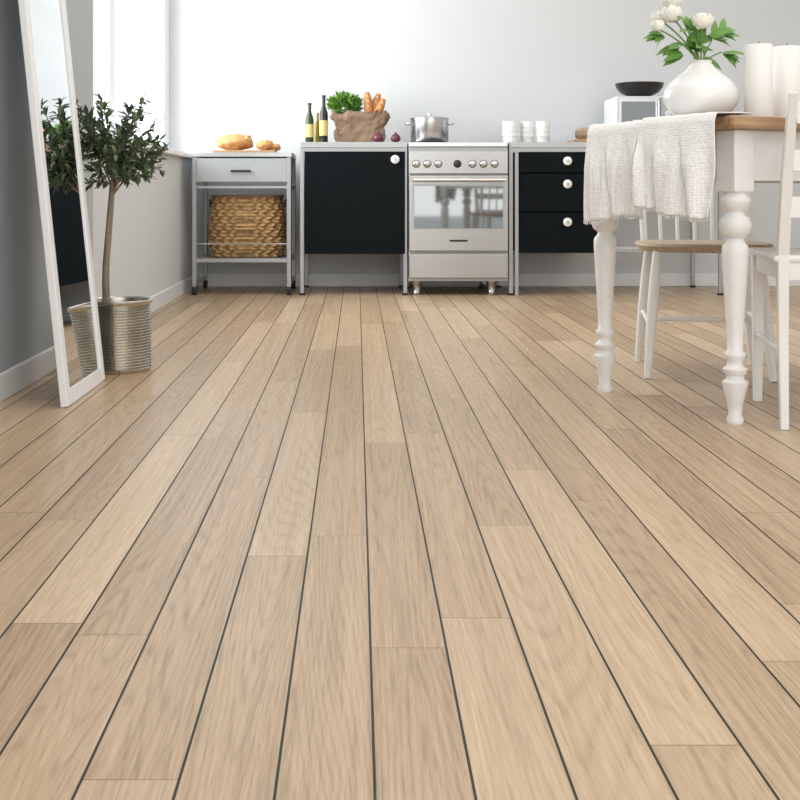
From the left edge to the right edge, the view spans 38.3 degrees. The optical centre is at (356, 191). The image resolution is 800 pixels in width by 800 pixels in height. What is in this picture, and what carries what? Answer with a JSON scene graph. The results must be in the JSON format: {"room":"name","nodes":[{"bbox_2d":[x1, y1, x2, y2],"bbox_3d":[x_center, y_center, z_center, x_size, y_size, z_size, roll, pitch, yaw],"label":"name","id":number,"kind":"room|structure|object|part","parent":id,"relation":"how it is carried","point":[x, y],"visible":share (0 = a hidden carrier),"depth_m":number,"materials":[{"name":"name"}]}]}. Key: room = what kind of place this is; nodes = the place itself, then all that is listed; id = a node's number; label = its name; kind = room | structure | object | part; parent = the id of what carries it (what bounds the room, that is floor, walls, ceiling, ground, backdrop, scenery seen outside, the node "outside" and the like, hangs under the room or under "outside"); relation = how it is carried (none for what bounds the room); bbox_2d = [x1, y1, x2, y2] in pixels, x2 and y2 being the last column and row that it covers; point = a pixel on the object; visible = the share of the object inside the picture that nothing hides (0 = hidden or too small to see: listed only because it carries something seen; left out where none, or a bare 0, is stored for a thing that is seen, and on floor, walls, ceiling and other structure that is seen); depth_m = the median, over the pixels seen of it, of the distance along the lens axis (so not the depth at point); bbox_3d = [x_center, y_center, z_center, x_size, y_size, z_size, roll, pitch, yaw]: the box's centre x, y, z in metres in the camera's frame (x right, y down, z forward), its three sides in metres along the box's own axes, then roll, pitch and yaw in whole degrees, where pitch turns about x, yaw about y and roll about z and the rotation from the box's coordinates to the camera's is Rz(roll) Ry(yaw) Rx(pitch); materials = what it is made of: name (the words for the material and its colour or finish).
{"room":"kitchen","nodes":[
{"label":"kitchen","id":0,"kind":"room"},
{"bbox_2d":[0,0,191,372],"bbox_3d":[-1.210,-0.755,2.975,0.300,2.750,9.150,0,0,0],"label":"wall","id":1,"kind":"structure","parent":0,"point":[26,331],"depth_m":4.28,"materials":[{"name":"paint"}]},
{"bbox_2d":[0,274,197,401],"bbox_3d":[-1.053,0.578,2.975,0.014,0.085,9.150,0,0,0],"label":"baseboard","id":2,"kind":"structure","parent":1,"relation":"attached to","point":[18,377],"depth_m":3.78,"materials":[{"name":"white paint"}]},
{"bbox_2d":[97,132,191,158],"bbox_3d":[-1.157,-0.225,6.085,0.265,0.030,2.930,0,0,0],"label":"sill","id":3,"kind":"structure","parent":1,"relation":"on","point":[173,152],"depth_m":6.47,"materials":[{"name":"white paint"}]},
{"bbox_3d":[-1.255,-0.270,6.085,0.050,0.060,2.930,0,0,0],"label":"frame","id":4,"kind":"object","parent":3,"relation":"on","visible":0},
{"bbox_2d":[100,0,114,131],"bbox_3d":[-1.255,-1.030,5.780,0.050,1.460,0.120,0,0,0],"label":"mullion","id":5,"kind":"object","parent":4,"relation":"on","point":[107,7],"visible":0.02,"depth_m":5.72,"materials":[{"name":"white paint"}]},
{"bbox_2d":[131,0,140,136],"bbox_3d":[-1.255,-1.030,6.520,0.050,1.460,0.040,0,0,0],"label":"mullion","id":6,"kind":"object","parent":4,"relation":"on","point":[135,4],"visible":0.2,"depth_m":6.50,"materials":[{"name":"white paint"}]},
{"bbox_2d":[156,0,169,145],"bbox_3d":[-1.255,-1.030,7.440,0.050,1.460,0.220,0,0,0],"label":"mullion","id":7,"kind":"object","parent":4,"relation":"on","point":[162,6],"visible":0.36,"depth_m":7.33,"materials":[{"name":"white paint"}]},
{"bbox_2d":[0,286,799,799],"bbox_3d":[1.500,0.621,3.025,5.800,0.001,9.250,0,0,0],"label":"floor","id":8,"kind":"structure","parent":0,"point":[331,543],"depth_m":1.90,"materials":[{"name":"brown wood"}]},
{"bbox_2d":[18,0,104,407],"bbox_3d":[-0.934,-0.277,3.545,0.210,1.792,0.490,0,0,0],"label":"floor mirror","id":9,"kind":"object","parent":8,"relation":"on","point":[44,23],"visible":1,"depth_m":3.50,"materials":[{"name":"white paint"}]},
{"bbox_3d":[-0.934,-0.277,3.321,0.022,1.800,0.043,-6,0,0],"label":"frame","id":10,"kind":"part","parent":9,"relation":"part of","materials":[{"name":"white paint"}]},
{"bbox_3d":[-0.934,-0.277,3.768,0.022,1.800,0.043,-6,0,0],"label":"frame","id":11,"kind":"part","parent":9,"relation":"part of","materials":[{"name":"white paint"}]},
{"bbox_3d":[-0.843,0.597,3.545,0.021,0.043,0.404,-6,0,0],"label":"frame","id":12,"kind":"part","parent":9,"relation":"part of","materials":[{"name":"white paint"}]},
{"bbox_2d":[76,91,169,374],"bbox_3d":[-0.821,0.125,4.011,0.346,0.990,0.356,0,0,-41],"label":"tree","id":13,"kind":"object","parent":8,"relation":"on","point":[124,321],"visible":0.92,"depth_m":3.94,"materials":[{"name":"green plant"}]},
{"bbox_2d":[191,152,296,294],"bbox_3d":[-0.693,0.192,7.157,0.606,0.857,0.568,0,0,0],"label":"trolley","id":14,"kind":"object","parent":8,"relation":"on","point":[207,167],"visible":0.99,"depth_m":6.90,"materials":[{"name":"metal"}]},
{"bbox_3d":[-0.977,0.172,6.913,0.026,0.787,0.026,0,0,0],"label":"post","id":15,"kind":"part","parent":14,"relation":"part of","materials":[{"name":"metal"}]},
{"bbox_3d":[-0.977,0.172,7.413,0.026,0.787,0.026,0,0,0],"label":"post","id":16,"kind":"part","parent":14,"relation":"part of","materials":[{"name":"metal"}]},
{"bbox_2d":[215,134,253,149],"bbox_3d":[-0.758,-0.305,7.099,0.238,0.112,0.173,0,0,0],"label":"bread loaf","id":17,"kind":"object","parent":14,"relation":"on","point":[233,141],"visible":0.99,"depth_m":7.04,"materials":[{"name":"food"}]},
{"bbox_3d":[-0.696,-0.126,6.880,0.120,0.013,0.014,0,0,0],"label":"drawer handle","id":18,"kind":"part","parent":14,"relation":"part of","materials":[{"name":"metal"}]},
{"bbox_3d":[-0.693,0.412,6.911,0.542,0.020,0.014,0,0,0],"label":"rail","id":19,"kind":"part","parent":14,"relation":"part of","materials":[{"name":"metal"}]},
{"bbox_3d":[-0.693,-0.029,6.911,0.542,0.014,0.014,0,0,0],"label":"rail","id":20,"kind":"part","parent":14,"relation":"part of","materials":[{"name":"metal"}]},
{"bbox_3d":[-0.693,-0.132,6.911,0.542,0.144,0.018,0,0,0],"label":"drawer","id":21,"kind":"part","parent":14,"relation":"part of","materials":[{"name":"grey metal"}]},
{"bbox_3d":[-0.693,0.312,6.910,0.542,0.006,0.006,0,0,0],"label":"guard rail","id":22,"kind":"part","parent":14,"relation":"part of","materials":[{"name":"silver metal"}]},
{"bbox_2d":[191,152,296,158],"bbox_3d":[-0.693,-0.224,7.161,0.606,0.027,0.538,0,0,0],"label":"trolley top","id":23,"kind":"object","parent":14,"relation":"on","point":[195,155],"depth_m":6.89,"materials":[{"name":"metal"}]},
{"bbox_2d":[213,150,276,151],"bbox_3d":[-0.679,-0.245,7.070,0.370,0.014,0.330,0,0,0],"label":"board","id":24,"kind":"object","parent":14,"relation":"on","point":[213,150],"depth_m":6.91,"materials":[{"name":"brown wood"}]},
{"bbox_2d":[255,140,273,149],"bbox_3d":[-0.563,-0.285,7.020,0.117,0.070,0.106,0,0,0],"label":"bread roll","id":25,"kind":"object","parent":24,"relation":"on","point":[262,144],"depth_m":6.99,"materials":[{"name":"orange food"}]},
{"bbox_2d":[271,143,280,150],"bbox_3d":[-0.518,-0.278,7.160,0.089,0.053,0.080,0,0,0],"label":"bread roll","id":26,"kind":"object","parent":24,"relation":"on","point":[277,147],"depth_m":7.13,"materials":[{"name":"orange food"}]},
{"bbox_2d":[197,254,292,258],"bbox_3d":[-0.693,0.404,7.162,0.564,0.008,0.495,0,0,0],"label":"shelf","id":27,"kind":"object","parent":14,"relation":"attached to","point":[205,256],"depth_m":7.02,"materials":[{"name":"grey metal"}]},
{"bbox_3d":[-0.693,-0.029,7.414,0.542,0.014,0.012,0,0,0],"label":"rail","id":28,"kind":"part","parent":14,"relation":"part of","materials":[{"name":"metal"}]},
{"bbox_2d":[208,195,286,256],"bbox_3d":[-0.678,0.208,7.159,0.486,0.380,0.410,0,0,0],"label":"wicker basket","id":29,"kind":"object","parent":14,"relation":"on","point":[233,218],"visible":0.99,"depth_m":6.98,"materials":[{"name":"brown wicker"}]},
{"bbox_3d":[-0.409,0.172,6.913,0.026,0.787,0.026,0,0,0],"label":"post","id":30,"kind":"part","parent":14,"relation":"part of","materials":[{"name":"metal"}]},
{"bbox_3d":[-0.409,0.172,7.413,0.026,0.787,0.026,0,0,0],"label":"post","id":31,"kind":"part","parent":14,"relation":"part of","materials":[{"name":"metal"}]},
{"bbox_2d":[299,142,407,294],"bbox_3d":[-0.020,0.160,7.184,0.656,0.920,0.632,0,0,0],"label":"cabinet","id":32,"kind":"object","parent":8,"relation":"on","point":[353,195],"depth_m":6.89,"materials":[{"name":"wood"}]},
{"bbox_3d":[-0.330,0.172,6.912,0.024,0.873,0.024,0,0,0],"label":"leg","id":33,"kind":"part","parent":32,"relation":"part of","materials":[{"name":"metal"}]},
{"bbox_3d":[-0.330,0.172,7.482,0.024,0.873,0.024,0,0,0],"label":"leg","id":34,"kind":"part","parent":32,"relation":"part of","materials":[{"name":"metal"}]},
{"bbox_2d":[305,103,313,141],"bbox_3d":[-0.294,-0.426,7.120,0.053,0.250,0.053,0,0,0],"label":"wine bottle","id":35,"kind":"object","parent":32,"relation":"on","point":[309,121],"visible":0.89,"depth_m":7.10,"materials":[{"name":"green glass"}]},
{"bbox_2d":[314,113,318,141],"bbox_3d":[-0.248,-0.398,7.190,0.038,0.195,0.038,0,0,0],"label":"olive oil bottle","id":36,"kind":"object","parent":32,"relation":"on","point":[316,126],"visible":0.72,"depth_m":7.17,"materials":[{"name":"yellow glass"}]},
{"bbox_2d":[319,95,327,141],"bbox_3d":[-0.204,-0.447,7.060,0.053,0.294,0.053,0,0,0],"label":"wine bottle","id":37,"kind":"object","parent":32,"relation":"on","point":[323,118],"visible":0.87,"depth_m":7.04,"materials":[{"name":"black glass"}]},
{"bbox_2d":[300,142,406,147],"bbox_3d":[-0.020,-0.282,7.200,0.644,0.035,0.600,0,0,0],"label":"countertop","id":38,"kind":"structure","parent":32,"relation":"on","point":[302,144],"depth_m":6.90,"materials":[{"name":"white stone"}]},
{"bbox_3d":[-0.020,-0.251,6.910,0.596,0.026,0.020,0,0,0],"label":"rail","id":39,"kind":"part","parent":32,"relation":"part of","materials":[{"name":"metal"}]},
{"bbox_3d":[-0.013,0.065,6.907,0.603,0.615,0.022,0,0,0],"label":"cabinet door","id":40,"kind":"part","parent":32,"relation":"part of","materials":[{"name":"black laminate"}]},
{"bbox_2d":[326,90,390,141],"bbox_3d":[0.007,-0.470,7.189,0.406,0.341,0.231,0,0,0],"label":"bag","id":41,"kind":"object","parent":32,"relation":"on","point":[354,125],"visible":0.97,"depth_m":7.10,"materials":[{"name":"brown paper"}]},
{"bbox_2d":[373,131,383,141],"bbox_3d":[0.130,-0.337,6.990,0.066,0.073,0.066,0,0,0],"label":"onion","id":42,"kind":"object","parent":32,"relation":"on","point":[378,137],"visible":0.89,"depth_m":6.97,"materials":[{"name":"purple food"}]},
{"bbox_3d":[0.228,-0.195,6.886,0.052,0.052,0.029,0,0,0],"label":"door knob","id":43,"kind":"part","parent":32,"relation":"part of","materials":[{"name":"white ceramic"}]},
{"bbox_2d":[391,132,400,141],"bbox_3d":[0.235,-0.334,6.990,0.060,0.066,0.060,0,0,0],"label":"onion","id":44,"kind":"object","parent":32,"relation":"on","point":[395,137],"visible":0.87,"depth_m":6.97,"materials":[{"name":"purple food"}]},
{"bbox_3d":[0.290,0.172,7.482,0.024,0.873,0.024,0,0,0],"label":"leg","id":45,"kind":"part","parent":32,"relation":"part of","materials":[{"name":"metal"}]},
{"bbox_3d":[0.290,0.172,6.912,0.024,0.873,0.024,0,0,0],"label":"leg","id":46,"kind":"part","parent":32,"relation":"part of","materials":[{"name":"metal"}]},
{"bbox_2d":[407,142,507,294],"bbox_3d":[0.606,0.160,7.147,0.594,0.921,0.686,0,0,0],"label":"stove","id":47,"kind":"object","parent":8,"relation":"on","point":[457,192],"visible":1,"depth_m":6.86,"materials":[{"name":"grey metal"}]},
{"bbox_3d":[0.354,-0.168,6.852,0.040,0.040,0.032,0,0,0],"label":"knob","id":48,"kind":"part","parent":47,"relation":"part of","materials":[{"name":"metal"}]},
{"bbox_3d":[0.420,-0.168,6.852,0.040,0.040,0.032,0,0,0],"label":"knob","id":49,"kind":"part","parent":47,"relation":"part of","materials":[{"name":"metal"}]},
{"bbox_2d":[404,113,454,141],"bbox_3d":[0.449,-0.396,7.120,0.253,0.188,0.244,0,0,-43],"label":"cooking pot","id":50,"kind":"object","parent":47,"relation":"on","point":[429,128],"visible":0.96,"depth_m":7.02,"materials":[{"name":"metal"}]},
{"bbox_3d":[0.449,-0.460,7.120,0.242,0.020,0.242,0,0,0],"label":"lid","id":51,"kind":"part","parent":50,"relation":"part of","materials":[{"name":"metal"}]},
{"bbox_3d":[0.486,-0.168,6.852,0.040,0.040,0.032,0,0,0],"label":"knob","id":52,"kind":"part","parent":47,"relation":"part of","materials":[{"name":"metal"}]},
{"bbox_3d":[0.600,-0.168,6.852,0.040,0.040,0.032,0,0,0],"label":"knob","id":53,"kind":"part","parent":47,"relation":"part of","materials":[{"name":"rubber"}]},
{"bbox_2d":[407,142,507,147],"bbox_3d":[0.606,-0.284,7.185,0.594,0.028,0.610,0,0,0],"label":"cooktop","id":54,"kind":"object","parent":47,"relation":"in","point":[411,144],"depth_m":6.88,"materials":[{"name":"metal"}]},
{"bbox_3d":[0.606,0.443,6.880,0.594,0.147,0.029,0,0,0],"label":"storage drawer","id":55,"kind":"part","parent":47,"relation":"part of","materials":[{"name":"metal"}]},
{"bbox_2d":[409,175,507,250],"bbox_3d":[0.606,0.128,6.849,0.594,0.453,0.090,0,0,0],"label":"oven","id":56,"kind":"object","parent":47,"relation":"in","point":[447,212],"depth_m":6.86,"materials":[{"name":"grey metal"}]},
{"bbox_3d":[0.606,-0.177,6.883,0.594,0.138,0.025,0,0,0],"label":"control panel","id":57,"kind":"part","parent":47,"relation":"part of","materials":[{"name":"metal"}]},
{"bbox_3d":[0.690,-0.168,6.852,0.040,0.040,0.032,0,0,0],"label":"knob","id":58,"kind":"part","parent":47,"relation":"part of","materials":[{"name":"metal"}]},
{"bbox_3d":[0.756,-0.168,6.852,0.040,0.040,0.032,0,0,0],"label":"knob","id":59,"kind":"part","parent":47,"relation":"part of","materials":[{"name":"metal"}]},
{"bbox_3d":[0.822,-0.168,6.852,0.040,0.040,0.032,0,0,0],"label":"knob","id":60,"kind":"part","parent":47,"relation":"part of","materials":[{"name":"metal"}]},
{"bbox_2d":[496,142,722,294],"bbox_3d":[1.554,0.160,7.184,1.296,0.920,0.632,0,0,0],"label":"cabinet","id":61,"kind":"object","parent":8,"relation":"on","point":[546,179],"depth_m":6.90,"materials":[{"name":"wood"}]},
{"bbox_2d":[502,121,518,141],"bbox_3d":[0.950,-0.368,7.120,0.106,0.136,0.106,0,0,0],"label":"cup","id":62,"kind":"object","parent":61,"relation":"on","point":[510,129],"visible":0.88,"depth_m":7.08,"materials":[{"name":"white ceramic"}]},
{"bbox_3d":[0.924,0.172,6.912,0.024,0.873,0.024,0,0,0],"label":"leg","id":63,"kind":"part","parent":61,"relation":"part of","materials":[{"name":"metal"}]},
{"bbox_2d":[520,121,534,141],"bbox_3d":[1.059,-0.368,7.150,0.090,0.136,0.090,0,0,0],"label":"cup","id":64,"kind":"object","parent":61,"relation":"on","point":[526,127],"visible":0.86,"depth_m":7.11,"materials":[{"name":"white ceramic"}]},
{"bbox_2d":[536,121,549,141],"bbox_3d":[1.152,-0.368,7.120,0.090,0.136,0.090,0,0,0],"label":"cup","id":65,"kind":"object","parent":61,"relation":"on","point":[542,127],"visible":0.87,"depth_m":7.08,"materials":[{"name":"white ceramic"}]},
{"bbox_3d":[1.214,0.061,7.190,0.477,0.609,0.540,0,0,0],"label":"drawer","id":66,"kind":"part","parent":61,"relation":"part of","materials":[{"name":"black laminate"}]},
{"bbox_2d":[508,142,586,150],"bbox_3d":[1.554,-0.282,7.200,1.284,0.035,0.600,0,0,0],"label":"countertop","id":67,"kind":"structure","parent":61,"relation":"on","point":[510,144],"depth_m":6.90,"materials":[{"name":"white stone"}]},
{"bbox_3d":[1.554,-0.251,6.910,1.236,0.026,0.020,0,0,0],"label":"rail","id":68,"kind":"part","parent":61,"relation":"part of","materials":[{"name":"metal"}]},
{"bbox_3d":[1.214,0.004,6.909,0.477,0.225,0.018,0,0,0],"label":"drawer","id":69,"kind":"part","parent":61,"relation":"part of","materials":[{"name":"black laminate"}]},
{"bbox_3d":[1.214,-0.180,6.909,0.477,0.126,0.018,0,0,0],"label":"drawer","id":70,"kind":"part","parent":61,"relation":"part of","materials":[{"name":"black laminate"}]},
{"bbox_3d":[1.214,0.246,6.909,0.477,0.240,0.018,0,0,0],"label":"drawer","id":71,"kind":"part","parent":61,"relation":"part of","materials":[{"name":"black laminate"}]},
{"bbox_3d":[1.260,0.180,6.886,0.052,0.052,0.029,0,0,0],"label":"knob","id":72,"kind":"part","parent":61,"relation":"part of","materials":[{"name":"white ceramic"}]},
{"bbox_3d":[1.260,-0.048,6.886,0.052,0.052,0.029,0,0,0],"label":"knob","id":73,"kind":"part","parent":61,"relation":"part of","materials":[{"name":"white ceramic"}]},
{"bbox_3d":[1.260,-0.186,6.886,0.052,0.052,0.029,0,0,0],"label":"knob","id":74,"kind":"part","parent":61,"relation":"part of","materials":[{"name":"white ceramic"}]},
{"bbox_2d":[567,139,586,141],"bbox_3d":[1.399,-0.309,7.070,0.180,0.018,0.240,0,0,0],"label":"cutting board","id":75,"kind":"object","parent":61,"relation":"on","point":[574,140],"visible":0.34,"depth_m":6.95,"materials":[{"name":"brown wood"}]},
{"bbox_3d":[1.823,0.349,6.907,0.706,0.018,0.014,0,0,0],"label":"rail","id":76,"kind":"part","parent":61,"relation":"part of","materials":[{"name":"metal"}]},
{"bbox_2d":[604,96,670,122],"bbox_3d":[1.764,-0.445,7.225,0.344,0.290,0.391,0,0,0],"label":"microwave oven","id":77,"kind":"object","parent":61,"relation":"on","point":[619,108],"visible":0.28,"depth_m":7.06,"materials":[{"name":"white paint"}]},
{"bbox_3d":[1.730,-0.451,7.062,0.259,0.262,0.015,0,0,0],"label":"door","id":78,"kind":"part","parent":77,"relation":"part of","materials":[{"name":"glass"}]},
{"bbox_3d":[1.726,-0.453,7.054,0.208,0.205,0.004,0,0,0],"label":"door glass","id":79,"kind":"part","parent":77,"relation":"part of","materials":[{"name":"grey glass"}]},
{"bbox_2d":[615,81,663,95],"bbox_3d":[1.773,-0.636,7.220,0.300,0.090,0.300,0,0,0],"label":"serving bowl","id":80,"kind":"object","parent":77,"relation":"on","point":[637,88],"visible":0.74,"depth_m":7.12,"materials":[{"name":"black ceramic"}]},
{"bbox_3d":[1.847,-0.450,7.035,0.012,0.200,0.011,0,0,0],"label":"door handle","id":81,"kind":"part","parent":77,"relation":"part of","materials":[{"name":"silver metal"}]},
{"bbox_3d":[1.896,-0.451,7.064,0.064,0.262,0.013,0,0,0],"label":"panel","id":82,"kind":"part","parent":77,"relation":"part of","materials":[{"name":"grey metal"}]},
{"bbox_3d":[2.184,0.172,7.482,0.024,0.873,0.024,0,0,0],"label":"leg","id":83,"kind":"part","parent":61,"relation":"part of","materials":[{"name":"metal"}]},
{"bbox_3d":[2.184,0.172,6.912,0.024,0.873,0.024,0,0,0],"label":"leg","id":84,"kind":"part","parent":61,"relation":"part of","materials":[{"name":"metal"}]},
{"bbox_2d":[575,115,799,424],"bbox_3d":[1.537,0.210,3.638,1.578,0.820,0.688,0,0,-26],"label":"dining table","id":85,"kind":"object","parent":8,"relation":"on","point":[748,149],"visible":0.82,"depth_m":3.07,"materials":[{"name":"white wood"}]},
{"bbox_2d":[583,120,642,224],"bbox_3d":[0.885,-0.053,3.466,0.341,0.308,0.269,0,0,-26],"label":"linens","id":86,"kind":"object","parent":85,"relation":"on","point":[610,147],"visible":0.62,"depth_m":3.40,"materials":[{"name":"white fabric"}]},
{"bbox_2d":[632,112,751,222],"bbox_3d":[0.910,-0.065,3.143,0.171,0.293,0.304,0,0,-26],"label":"linens","id":87,"kind":"object","parent":85,"relation":"on","point":[673,169],"visible":1,"depth_m":3.10,"materials":[{"name":"white fabric"}]},
{"bbox_2d":[643,0,743,114],"bbox_3d":[0.977,-0.400,3.321,0.256,0.378,0.214,0,0,-24],"label":"flower vase","id":88,"kind":"object","parent":85,"relation":"on","point":[701,88],"visible":0.97,"depth_m":3.30,"materials":[{"name":"white ceramic"}]},
{"bbox_3d":[0.932,-0.410,3.320,0.135,0.122,0.005,0,0,-9],"label":"stem","id":89,"kind":"part","parent":88,"relation":"part of","materials":[{"name":"green plant"}]},
{"bbox_3d":[0.943,-0.427,3.350,0.118,0.155,0.005,0,0,20],"label":"stem","id":90,"kind":"part","parent":88,"relation":"part of","materials":[{"name":"green plant"}]},
{"bbox_3d":[0.955,-0.428,3.330,0.088,0.158,0.005,0,0,0],"label":"stem","id":91,"kind":"part","parent":88,"relation":"part of","materials":[{"name":"green plant"}]},
{"bbox_3d":[0.993,-0.415,3.315,0.005,0.132,0.035,0,0,11],"label":"stem","id":92,"kind":"part","parent":88,"relation":"part of","materials":[{"name":"green plant"}]},
{"bbox_2d":[744,41,772,116],"bbox_3d":[1.135,-0.314,3.250,0.077,0.226,0.077,0,0,0],"label":"pillar candle","id":93,"kind":"object","parent":85,"relation":"on","point":[758,57],"visible":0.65,"depth_m":3.22,"materials":[{"name":"wax"}]},
{"bbox_2d":[773,43,799,116],"bbox_3d":[1.240,-0.315,3.320,0.080,0.229,0.080,0,0,0],"label":"pillar candle","id":94,"kind":"object","parent":85,"relation":"on","point":[786,58],"visible":0.67,"depth_m":3.29,"materials":[{"name":"wax"}]},
{"bbox_2d":[633,120,776,381],"bbox_3d":[1.195,0.177,4.000,0.450,0.884,0.472,0,0,9],"label":"dining chair","id":95,"kind":"object","parent":8,"relation":"on","point":[648,301],"visible":0.52,"depth_m":3.94,"materials":[{"name":"white paint"}]},
{"bbox_3d":[1.036,0.407,4.166,0.036,0.424,0.036,5,6,9],"label":"leg","id":96,"kind":"part","parent":95,"relation":"part of","materials":[{"name":"white paint"}]},
{"bbox_3d":[0.983,0.407,3.831,0.036,0.424,0.036,5,-4,9],"label":"leg","id":97,"kind":"part","parent":95,"relation":"part of","materials":[{"name":"white paint"}]},
{"bbox_3d":[1.190,0.187,3.970,0.450,0.028,0.410,0,0,9],"label":"seat","id":98,"kind":"part","parent":95,"relation":"part of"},
{"bbox_3d":[1.397,0.407,4.109,0.036,0.424,0.036,-5,4,9],"label":"leg","id":99,"kind":"part","parent":95,"relation":"part of","materials":[{"name":"white paint"}]},
{"bbox_3d":[1.344,0.407,3.774,0.036,0.424,0.036,-5,-6,9],"label":"leg","id":100,"kind":"part","parent":95,"relation":"part of","materials":[{"name":"white paint"}]},
{"bbox_2d":[749,92,799,429],"bbox_3d":[1.348,0.185,3.114,0.470,0.870,0.564,0,0,10],"label":"dining chair","id":101,"kind":"object","parent":8,"relation":"on","point":[782,262],"visible":0.98,"depth_m":3.00,"materials":[{"name":"white paint"}]},
{"bbox_3d":[1.185,0.403,3.397,0.036,0.435,0.042,0,0,10],"label":"leg","id":102,"kind":"part","parent":101,"relation":"part of","materials":[{"name":"white paint"}]},
{"bbox_3d":[1.359,0.175,3.180,0.470,0.020,0.430,0,0,10],"label":"seat","id":103,"kind":"part","parent":101,"relation":"part of","materials":[{"name":"white paint"}]},
{"bbox_3d":[1.106,0.185,2.954,0.030,0.870,0.164,0,0,10],"label":"post","id":104,"kind":"part","parent":101,"relation":"part of","materials":[{"name":"white paint"}]},
{"bbox_2d":[129,0,799,273],"bbox_3d":[1.450,-0.755,7.650,5.900,2.750,0.200,0,0,0],"label":"wall","id":105,"kind":"structure","parent":0,"point":[253,68],"depth_m":7.55,"materials":[{"name":"paint"}]},
{"bbox_2d":[198,274,799,286],"bbox_3d":[1.578,0.578,7.543,5.244,0.085,0.014,0,0,0],"label":"baseboard","id":106,"kind":"structure","parent":105,"relation":"attached to","point":[214,280],"depth_m":7.54,"materials":[{"name":"white paint"}]}
]}

